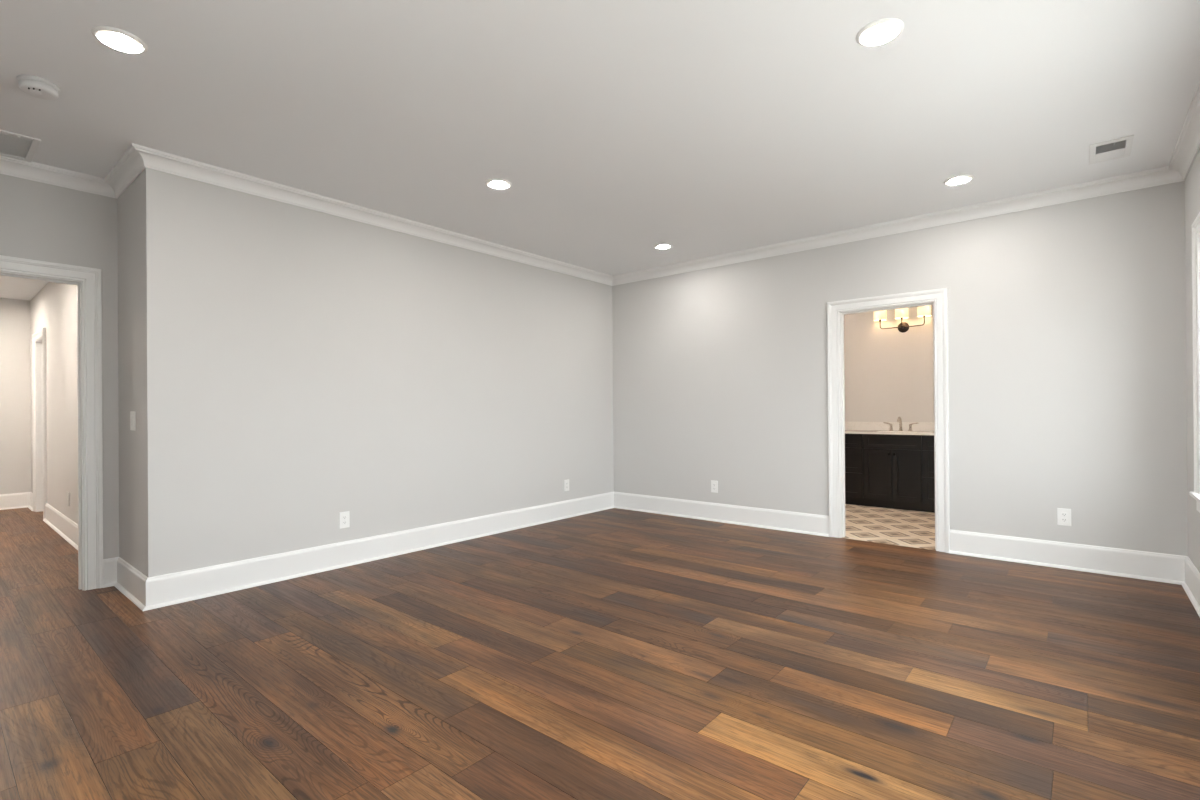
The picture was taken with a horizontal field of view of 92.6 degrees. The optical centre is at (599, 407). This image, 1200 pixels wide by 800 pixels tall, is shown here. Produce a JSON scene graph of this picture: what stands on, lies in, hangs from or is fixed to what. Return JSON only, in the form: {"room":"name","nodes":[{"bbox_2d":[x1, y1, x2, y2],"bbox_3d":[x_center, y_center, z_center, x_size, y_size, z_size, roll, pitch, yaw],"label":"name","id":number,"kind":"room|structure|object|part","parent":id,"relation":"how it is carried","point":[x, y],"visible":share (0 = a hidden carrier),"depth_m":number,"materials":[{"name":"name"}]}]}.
{"room":"empty bedroom","nodes":[
{"label":"empty bedroom","id":0,"kind":"room"},
{"bbox_2d":[0,298,30,493],"bbox_3d":[-6.853,-0.050,7.623,0.120,2.585,3.790,0,0,40],"label":"wall","id":1,"kind":"structure","parent":0,"point":[15,364],"depth_m":7.08,"materials":[{"name":"beige paint"}]},
{"bbox_2d":[0,492,32,510],"bbox_3d":[-7.359,1.151,6.554,0.465,0.185,1.255,0,0,40],"label":"baseboard","id":2,"kind":"structure","parent":1,"relation":"attached to","point":[14,500],"depth_m":7.06,"materials":[{"name":"white wood"}]},
{"bbox_2d":[0,276,47,300],"bbox_3d":[-4.985,-1.409,6.047,5.025,0.100,3.790,0,0,40],"label":"ceiling","id":3,"kind":"structure","parent":0,"point":[11,288],"depth_m":6.44,"materials":[{"name":"paint"}]},
{"bbox_2d":[0,174,118,558],"bbox_3d":[-3.813,-0.157,3.430,0.120,2.740,1.663,0,0,40],"label":"wall","id":4,"kind":"structure","parent":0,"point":[40,221],"depth_m":3.82,"materials":[{"name":"beige paint"}]},
{"bbox_2d":[0,255,102,590],"bbox_3d":[-3.735,0.142,3.519,0.176,2.141,1.011,0,0,40],"label":"door frame","id":5,"kind":"structure","parent":4,"relation":"attached to","point":[88,281],"depth_m":3.81,"materials":[{"name":"white wood"}]},
{"bbox_2d":[30,168,147,576],"bbox_3d":[-4.891,-0.146,5.358,5.800,2.740,0.142,0,0,40],"label":"wall","id":6,"kind":"structure","parent":0,"point":[131,204],"depth_m":3.86,"materials":[{"name":"beige paint"}]},
{"bbox_2d":[32,327,46,518],"bbox_3d":[-6.402,0.180,6.626,0.896,2.113,0.148,0,0,40],"label":"door frame","id":7,"kind":"structure","parent":6,"relation":"in","point":[38,338],"depth_m":6.82,"materials":[{"name":"white wood"}]},
{"bbox_2d":[43,503,77,549],"bbox_3d":[-4.737,1.130,5.147,3.520,0.185,0.034,0,0,40],"label":"baseboard","id":8,"kind":"structure","parent":6,"relation":"attached to","point":[65,527],"depth_m":5.52,"materials":[{"name":"white wood"}]},
{"bbox_2d":[130,411,135,430],"bbox_3d":[-2.984,0.085,3.657,0.116,0.122,0.010,0,0,40],"label":"light switch","id":9,"kind":"object","parent":6,"relation":"attached to","point":[132,413],"visible":1,"depth_m":3.64,"materials":[{"name":"white plastic"}]},
{"bbox_2d":[146,168,613,577],"bbox_3d":[-1.327,-0.172,5.183,0.120,2.740,4.461,0,0,40],"label":"wall","id":10,"kind":"structure","parent":0,"point":[306,367],"depth_m":4.35,"materials":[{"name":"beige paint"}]},
{"bbox_2d":[339,511,349,528],"bbox_3d":[-1.938,0.852,4.346,0.008,0.124,0.078,0,0,40],"label":"wall outlet","id":11,"kind":"object","parent":10,"relation":"attached to","point":[344,517],"visible":1,"depth_m":4.34,"materials":[{"name":"white plastic"}]},
{"bbox_2d":[102,492,828,610],"bbox_3d":[-0.903,1.103,5.257,5.586,0.185,2.222,0,0,-21],"label":"baseboard","id":12,"kind":"structure","parent":10,"relation":"attached to","point":[146,593],"depth_m":4.64,"materials":[{"name":"white wood"}]},
{"bbox_2d":[564,479,568,490],"bbox_3d":[-0.361,0.844,6.223,0.008,0.124,0.078,0,0,40],"label":"wall outlet","id":13,"kind":"object","parent":10,"relation":"attached to","point":[566,482],"visible":1,"depth_m":6.22,"materials":[{"name":"white plastic"}]},
{"bbox_2d":[0,81,1199,285],"bbox_3d":[-0.240,-1.506,3.256,5.591,0.094,6.005,0,0,40],"label":"trim","id":14,"kind":"structure","parent":10,"relation":"attached to","point":[136,158],"depth_m":4.15,"materials":[{"name":"white wood"}]},
{"bbox_2d":[0,504,1199,799],"bbox_3d":[-1.413,1.230,5.792,10.786,0.060,8.600,0,0,40],"label":"floor","id":15,"kind":"structure","parent":0,"point":[613,653],"depth_m":2.53,"materials":[{"name":"brown wood"}]},
{"bbox_2d":[845,433,934,512],"bbox_3d":[3.501,0.737,6.751,1.540,0.860,0.562,0,0,40],"label":"vanity cabinet","id":16,"kind":"object","parent":15,"relation":"on","point":[882,470],"visible":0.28,"depth_m":6.57,"materials":[{"name":"brown paint"}]},
{"bbox_3d":[2.935,0.923,6.910,0.448,0.287,0.020,-1,0,40],"label":"drawer","id":17,"kind":"part","parent":16,"relation":"part of","materials":[{"name":"brown paint"}]},
{"bbox_3d":[2.933,0.626,6.910,0.448,0.290,0.020,-1,0,40],"label":"drawer","id":18,"kind":"part","parent":16,"relation":"part of","materials":[{"name":"brown paint"}]},
{"bbox_3d":[2.932,0.397,6.911,0.448,0.152,0.020,-1,0,40],"label":"drawer","id":19,"kind":"part","parent":16,"relation":"part of","materials":[{"name":"brown paint"}]},
{"bbox_3d":[3.229,0.771,6.662,0.302,0.585,0.020,-1,0,40],"label":"door","id":20,"kind":"part","parent":16,"relation":"part of","materials":[{"name":"brown paint"}]},
{"bbox_2d":[845,430,933,434],"bbox_3d":[3.499,0.296,6.753,1.580,0.022,0.560,0,0,40],"label":"countertop","id":21,"kind":"structure","parent":16,"relation":"on","point":[846,431],"depth_m":6.68,"materials":[{"name":"white stone"}]},
{"bbox_2d":[883,417,917,430],"bbox_3d":[3.578,0.196,6.844,0.382,0.177,0.163,0,0,40],"label":"bathroom faucet","id":22,"kind":"object","parent":21,"relation":"on","point":[899,419],"visible":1,"depth_m":6.87,"materials":[{"name":"silver metal"}]},
{"bbox_3d":[3.578,0.196,6.844,0.054,0.177,0.163,-1,0,40],"label":"spout","id":23,"kind":"part","parent":22,"relation":"part of","materials":[{"name":"silver metal"}]},
{"bbox_3d":[3.343,0.394,6.565,0.607,0.152,0.020,-1,0,40],"label":"false drawer","id":24,"kind":"part","parent":16,"relation":"part of","materials":[{"name":"brown paint"}]},
{"bbox_3d":[3.464,0.769,6.465,0.298,0.585,0.020,-1,0,40],"label":"door","id":25,"kind":"part","parent":16,"relation":"part of","materials":[{"name":"brown paint"}]},
{"bbox_3d":[3.753,0.390,6.220,0.445,0.152,0.020,-1,0,40],"label":"drawer","id":26,"kind":"part","parent":16,"relation":"part of","materials":[{"name":"brown paint"}]},
{"bbox_3d":[3.755,0.619,6.220,0.445,0.290,0.020,-1,0,40],"label":"drawer","id":27,"kind":"part","parent":16,"relation":"part of","materials":[{"name":"brown paint"}]},
{"bbox_3d":[3.757,0.916,6.219,0.445,0.287,0.020,-1,0,40],"label":"drawer","id":28,"kind":"part","parent":16,"relation":"part of","materials":[{"name":"brown paint"}]},
{"bbox_2d":[0,0,1199,275],"bbox_3d":[-0.241,-1.603,3.256,5.831,0.100,6.245,0,0,40],"label":"ceiling","id":29,"kind":"structure","parent":0,"point":[619,130],"depth_m":2.92,"materials":[{"name":"paint"}]},
{"bbox_2d":[0,129,40,161],"bbox_3d":[-3.559,-1.523,3.182,0.437,0.014,0.610,0,0,40],"label":"ceiling vent","id":30,"kind":"object","parent":29,"relation":"in","point":[12,145],"visible":1,"depth_m":3.34,"materials":[{"name":"white metal"}]},
{"bbox_2d":[17,74,59,99],"bbox_3d":[-2.661,-1.510,2.717,0.148,0.054,0.148,0,0,40],"label":"smoke detector","id":31,"kind":"object","parent":29,"relation":"attached to","point":[38,87],"visible":1,"depth_m":2.69,"materials":[{"name":"plastic"}]},
{"bbox_2d":[91,26,147,53],"bbox_3d":[-2.014,-1.538,2.406,0.182,0.008,0.182,0,0,40],"label":"recessed light","id":32,"kind":"object","parent":29,"relation":"in","point":[117,39],"visible":1,"depth_m":2.40,"materials":[{"name":"white plastic"}]},
{"bbox_2d":[485,179,511,189],"bbox_3d":[-0.702,-1.544,3.967,0.182,0.008,0.182,0,0,40],"label":"recessed light","id":33,"kind":"object","parent":29,"relation":"in","point":[500,184],"visible":1,"depth_m":3.96,"materials":[{"name":"white"}]},
{"bbox_2d":[654,244,672,249],"bbox_3d":[0.611,-1.551,5.529,0.182,0.008,0.182,0,0,40],"label":"recessed light","id":34,"kind":"object","parent":29,"relation":"in","point":[659,246],"visible":1,"depth_m":5.52,"materials":[{"name":"white"}]},
{"bbox_2d":[856,18,903,46],"bbox_3d":[1.166,-1.560,2.390,0.182,0.008,0.182,0,0,40],"label":"recessed light","id":35,"kind":"object","parent":29,"relation":"in","point":[879,32],"visible":1,"depth_m":2.38,"materials":[{"name":"white"}]},
{"bbox_2d":[943,175,973,185],"bbox_3d":[2.475,-1.567,3.955,0.182,0.008,0.182,0,0,40],"label":"recessed light","id":36,"kind":"object","parent":29,"relation":"in","point":[960,179],"visible":1,"depth_m":3.95,"materials":[{"name":"white"}]},
{"bbox_2d":[1089,135,1133,164],"bbox_3d":[3.124,-1.569,3.507,0.197,0.016,0.360,0,0,40],"label":"ceiling vent","id":37,"kind":"object","parent":29,"relation":"in","point":[1121,147],"visible":1,"depth_m":3.49,"materials":[{"name":"white metal"}]},
{"bbox_2d":[844,305,933,421],"bbox_3d":[3.439,-0.202,7.246,2.560,2.740,0.120,0,0,40],"label":"wall","id":38,"kind":"structure","parent":0,"point":[889,373],"depth_m":7.07,"materials":[{"name":"beige paint"}]},
{"bbox_2d":[845,422,933,430],"bbox_3d":[3.672,0.230,6.960,1.580,0.108,0.020,0,0,40],"label":"backsplash","id":39,"kind":"structure","parent":38,"relation":"attached to","point":[921,426],"depth_m":7.06,"materials":[{"name":"white stone"}]},
{"bbox_2d":[874,305,930,332],"bbox_3d":[3.634,-1.064,6.897,0.624,0.309,0.157,0,0,40],"label":"sconce","id":40,"kind":"object","parent":38,"relation":"attached to","point":[922,311],"visible":0.89,"depth_m":6.88,"materials":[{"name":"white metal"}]},
{"bbox_3d":[3.446,-1.145,7.047,0.144,0.145,0.144,-1,0,40],"label":"lamp shade","id":41,"kind":"part","parent":40,"relation":"part of","materials":[{"name":"white glass"}]},
{"bbox_3d":[3.533,-1.026,6.974,0.254,0.130,0.028,-1,0,40],"label":"arm","id":42,"kind":"part","parent":40,"relation":"part of","materials":[{"name":"brown metal"}]},
{"bbox_3d":[3.630,-1.146,6.893,0.144,0.145,0.144,-1,0,40],"label":"lamp shade","id":43,"kind":"part","parent":40,"relation":"part of","materials":[{"name":"white glass"}]},
{"bbox_3d":[3.677,-0.974,6.947,0.128,0.128,0.026,-1,0,40],"label":"plate","id":44,"kind":"part","parent":40,"relation":"part of","materials":[{"name":"brown metal"}]},
{"bbox_3d":[3.728,-1.028,6.811,0.254,0.130,0.028,-1,0,40],"label":"arm","id":45,"kind":"part","parent":40,"relation":"part of","materials":[{"name":"brown metal"}]},
{"bbox_3d":[3.813,-1.148,6.738,0.144,0.145,0.144,-1,0,40],"label":"lamp shade","id":46,"kind":"part","parent":40,"relation":"part of","materials":[{"name":"white glass"}]},
{"bbox_2d":[612,181,1187,555],"bbox_3d":[2.037,-0.195,5.348,5.056,2.740,0.120,0,0,40],"label":"wall","id":47,"kind":"structure","parent":0,"point":[1067,321],"depth_m":4.46,"materials":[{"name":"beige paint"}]},
{"bbox_2d":[711,480,717,492],"bbox_3d":[1.194,0.825,5.977,0.078,0.124,0.008,0,0,40],"label":"wall outlet","id":48,"kind":"object","parent":47,"relation":"attached to","point":[714,484],"visible":1,"depth_m":5.97,"materials":[{"name":"white plastic"}]},
{"bbox_2d":[827,288,949,552],"bbox_3d":[2.490,0.105,4.968,0.945,2.131,0.176,0,0,40],"label":"door frame","id":49,"kind":"structure","parent":47,"relation":"in","point":[836,310],"depth_m":4.89,"materials":[{"name":"white wood"}]},
{"bbox_2d":[1057,508,1070,525],"bbox_3d":[3.365,0.794,4.152,0.078,0.124,0.008,0,0,40],"label":"wall outlet","id":50,"kind":"object","parent":47,"relation":"attached to","point":[1063,515],"visible":1,"depth_m":4.15,"materials":[{"name":"white plastic"}]},
{"bbox_2d":[949,530,1199,616],"bbox_3d":[-0.222,1.094,3.251,5.591,0.185,6.005,0,0,40],"label":"baseboard","id":51,"kind":"structure","parent":47,"relation":"attached to","point":[1152,566],"depth_m":4.07,"materials":[{"name":"white wood"}]},
{"bbox_2d":[1185,148,1199,572],"bbox_3d":[1.916,-0.202,1.370,0.120,2.740,6.125,0,0,40],"label":"wall","id":52,"kind":"structure","parent":0,"point":[1192,181],"depth_m":3.60,"materials":[{"name":"beige paint"}]},
{"bbox_2d":[1189,212,1199,512],"bbox_3d":[3.300,-0.235,3.051,0.165,1.667,0.700,0,0,40],"label":"window","id":53,"kind":"structure","parent":52,"relation":"in","point":[1195,226],"depth_m":3.31,"materials":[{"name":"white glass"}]},
{"bbox_3d":[3.277,0.505,3.074,0.090,0.022,0.700,-1,0,40],"label":"sill","id":54,"kind":"part","parent":53,"relation":"part of","materials":[{"name":"white wood"}]}
]}

